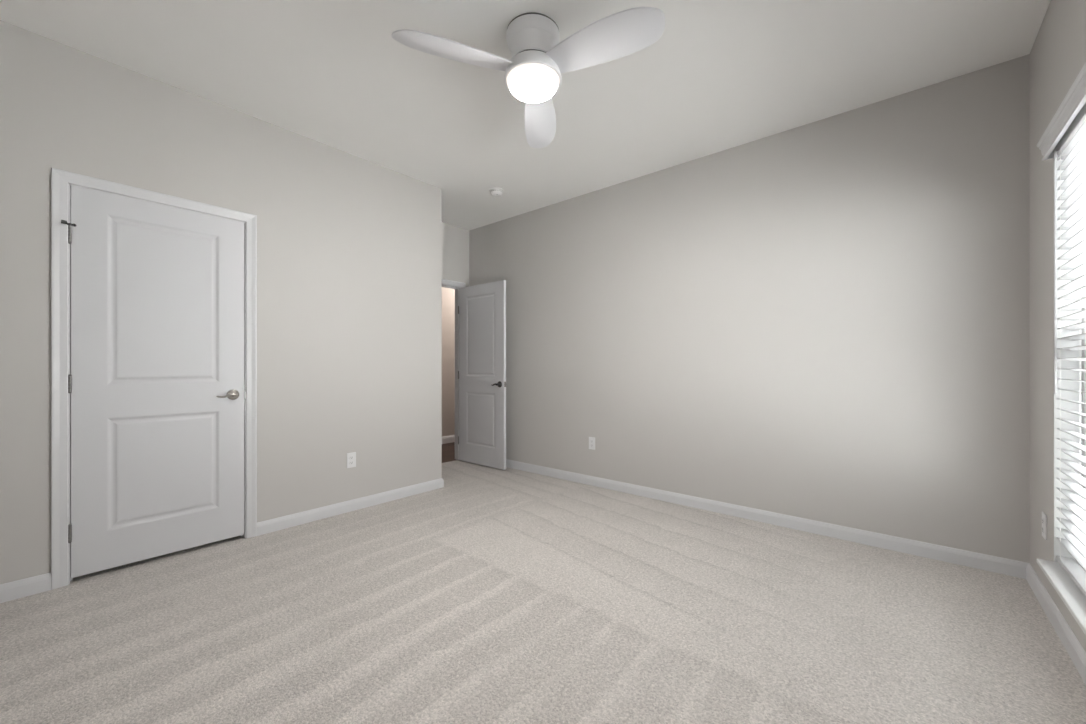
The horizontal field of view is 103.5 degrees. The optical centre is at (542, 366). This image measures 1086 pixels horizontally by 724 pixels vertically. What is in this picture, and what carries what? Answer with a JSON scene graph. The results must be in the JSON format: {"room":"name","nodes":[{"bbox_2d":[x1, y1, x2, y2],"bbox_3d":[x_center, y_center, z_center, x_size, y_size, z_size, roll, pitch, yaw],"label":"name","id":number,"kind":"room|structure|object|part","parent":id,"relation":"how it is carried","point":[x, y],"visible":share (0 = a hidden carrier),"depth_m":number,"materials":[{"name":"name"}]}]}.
{"room":"empty bedroom","nodes":[
{"label":"empty bedroom","id":0,"kind":"room"},
{"bbox_2d":[0,20,441,583],"bbox_3d":[-2.192,-0.260,2.535,0.115,2.743,3.761,0,0,40],"label":"wall","id":1,"kind":"structure","parent":0,"point":[349,246],"depth_m":2.87,"materials":[{"name":"beige paint"}]},
{"bbox_2d":[61,185,243,577],"bbox_3d":[-2.169,0.079,2.455,0.095,2.011,0.796,0,0,40],"label":"door","id":2,"kind":"structure","parent":1,"relation":"in","point":[156,378],"depth_m":2.43,"materials":[{"name":"white wood"}]},
{"bbox_3d":[-1.957,0.181,2.652,0.024,0.028,0.108,0,0,45],"label":"lever","id":3,"kind":"part","parent":2,"relation":"part of","materials":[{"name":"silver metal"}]},
{"bbox_2d":[51,168,256,589],"bbox_3d":[-2.214,0.062,2.509,0.147,2.100,0.884,0,0,40],"label":"door frame","id":4,"kind":"structure","parent":1,"relation":"attached to","point":[61,180],"depth_m":2.17,"materials":[{"name":"white wood"}]},
{"bbox_2d":[0,478,443,602],"bbox_3d":[-2.386,1.070,2.784,0.762,0.084,3.660,0,0,40],"label":"baseboard","id":5,"kind":"structure","parent":1,"relation":"attached to","point":[9,591],"depth_m":3.02,"materials":[{"name":"white wood"}]},
{"bbox_2d":[347,452,355,467],"bbox_3d":[-1.472,0.722,3.288,0.008,0.115,0.070,0,0,40],"label":"wall outlet","id":6,"kind":"object","parent":1,"relation":"attached to","point":[351,457],"visible":1,"depth_m":3.28,"materials":[{"name":"white plastic"}]},
{"bbox_2d":[442,287,454,436],"bbox_3d":[-2.700,-0.256,4.779,0.100,2.751,6.298,0,0,40],"label":"wall","id":7,"kind":"structure","parent":0,"point":[448,294],"depth_m":6.25,"materials":[{"name":"paint"}]},
{"bbox_2d":[442,435,454,443],"bbox_3d":[-2.688,1.067,4.704,0.014,0.104,6.198,0,0,40],"label":"baseboard","id":8,"kind":"structure","parent":7,"relation":"attached to","point":[445,439],"depth_m":6.24,"materials":[{"name":"white wood"}]},
{"bbox_2d":[442,222,468,286],"bbox_3d":[-1.238,-0.260,4.815,0.115,2.743,0.952,0,0,40],"label":"wall","id":9,"kind":"structure","parent":0,"point":[455,240],"depth_m":4.98,"materials":[{"name":"beige paint"}]},
{"bbox_2d":[442,279,465,460],"bbox_3d":[-1.256,0.062,4.794,0.147,2.100,0.878,0,0,40],"label":"door frame","id":10,"kind":"structure","parent":9,"relation":"attached to","point":[446,283],"depth_m":5.07,"materials":[{"name":"white wood"}]},
{"bbox_2d":[458,280,505,469],"bbox_3d":[-0.688,0.092,4.783,0.766,2.011,0.155,0,0,40],"label":"door","id":11,"kind":"structure","parent":9,"relation":"in","point":[482,307],"depth_m":4.75,"materials":[{"name":"white wood"}]},
{"bbox_2d":[0,0,1050,230],"bbox_3d":[-0.542,-1.691,2.884,6.044,0.120,6.598,0,0,40],"label":"ceiling","id":12,"kind":"structure","parent":0,"point":[720,75],"depth_m":2.33,"materials":[{"name":"paint"}]},
{"bbox_2d":[489,187,503,196],"bbox_3d":[-0.432,-1.606,3.965,0.136,0.051,0.136,0,0,40],"label":"smoke detector","id":13,"kind":"object","parent":12,"relation":"attached to","point":[496,192],"visible":1,"depth_m":3.93,"materials":[{"name":"white plastic"}]},
{"bbox_2d":[391,7,664,147],"bbox_3d":[0.023,-1.483,2.000,1.071,0.296,1.149,0,0,40],"label":"ceiling fan","id":14,"kind":"object","parent":12,"relation":"hanging from","point":[536,65],"visible":1,"depth_m":1.98,"materials":[{"name":"white plastic"}]},
{"bbox_3d":[-0.393,-1.422,1.939,0.554,0.069,0.183,0,0,-27],"label":"blade","id":15,"kind":"part","parent":14,"relation":"part of","materials":[{"name":"white plastic"}]},
{"bbox_3d":[-0.049,-1.367,2.100,0.255,0.064,0.255,0,0,40],"label":"lamp shade","id":16,"kind":"part","parent":14,"relation":"part of","materials":[{"name":"white glass"}]},
{"bbox_3d":[-0.017,-1.422,2.478,0.183,0.069,0.554,0,0,3],"label":"blade","id":17,"kind":"part","parent":14,"relation":"part of","materials":[{"name":"white plastic"}]},
{"bbox_3d":[0.263,-1.422,1.883,0.554,0.069,0.183,0,0,33],"label":"blade","id":18,"kind":"part","parent":14,"relation":"part of","materials":[{"name":"white plastic"}]},
{"bbox_2d":[0,442,1085,723],"bbox_3d":[-0.580,1.168,2.916,5.744,0.112,6.398,0,0,40],"label":"floor","id":19,"kind":"structure","parent":0,"point":[491,595],"depth_m":1.82,"materials":[{"name":"beige carpet"}]},
{"bbox_2d":[469,54,1029,562],"bbox_3d":[0.882,-0.260,3.717,4.770,2.743,0.115,0,0,40],"label":"wall","id":20,"kind":"structure","parent":0,"point":[827,320],"depth_m":2.86,"materials":[{"name":"beige paint"}]},
{"bbox_2d":[589,437,594,449],"bbox_3d":[0.457,0.720,3.997,0.070,0.115,0.008,0,0,40],"label":"wall outlet","id":21,"kind":"object","parent":20,"relation":"attached to","point":[591,439],"visible":1,"depth_m":3.99,"materials":[{"name":"white plastic"}]},
{"bbox_2d":[506,459,1027,578],"bbox_3d":[0.823,1.070,3.682,4.494,0.084,0.014,0,0,40],"label":"baseboard","id":22,"kind":"structure","parent":20,"relation":"attached to","point":[1005,566],"depth_m":2.86,"materials":[{"name":"white wood"}]},
{"bbox_2d":[1030,0,1085,651],"bbox_3d":[1.094,-0.260,0.372,0.200,2.743,4.713,0,0,40],"label":"wall","id":23,"kind":"structure","parent":0,"point":[1058,51],"depth_m":1.99,"materials":[{"name":"beige paint"}]},
{"bbox_2d":[1042,511,1046,539],"bbox_3d":[2.326,0.740,1.986,0.008,0.115,0.070,0,0,40],"label":"wall outlet","id":24,"kind":"object","parent":23,"relation":"attached to","point":[1044,516],"visible":1,"depth_m":1.97,"materials":[{"name":"white plastic"}]},
{"bbox_2d":[1026,563,1085,683],"bbox_3d":[1.050,1.070,0.486,0.014,0.084,4.598,0,0,40],"label":"baseboard","id":25,"kind":"structure","parent":23,"relation":"attached to","point":[1073,647],"depth_m":1.76,"materials":[{"name":"white wood"}]},
{"bbox_2d":[1036,148,1085,634],"bbox_3d":[1.733,-0.051,1.201,0.203,1.848,1.676,0,0,40],"label":"window","id":26,"kind":"structure","parent":23,"relation":"in","point":[1066,588],"depth_m":1.84,"materials":[{"name":"white paint"}]},
{"bbox_2d":[1036,62,1085,595],"bbox_3d":[1.700,-0.077,1.230,0.105,1.834,1.733,0,0,40],"label":"window blind","id":27,"kind":"object","parent":26,"relation":"attached to","point":[1066,131],"visible":1,"depth_m":1.73,"materials":[{"name":"white plastic"}]},
{"bbox_3d":[1.718,-0.049,1.214,0.055,1.746,1.510,0,0,40],"label":"ladder cord","id":28,"kind":"part","parent":27,"relation":"part of","materials":[{"name":"white fabric"}]},
{"bbox_3d":[1.718,0.831,1.214,0.052,0.018,1.658,0,0,40],"label":"rail","id":29,"kind":"part","parent":27,"relation":"part of","materials":[{"name":"white plastic"}]},
{"bbox_3d":[1.705,0.863,1.225,0.128,0.020,1.674,0,0,40],"label":"sill","id":30,"kind":"part","parent":26,"relation":"part of","materials":[{"name":"white paint"}]},
{"bbox_3d":[1.782,-0.060,1.160,0.075,1.827,1.674,0,0,40],"label":"frame","id":31,"kind":"part","parent":26,"relation":"part of","materials":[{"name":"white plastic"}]}
]}

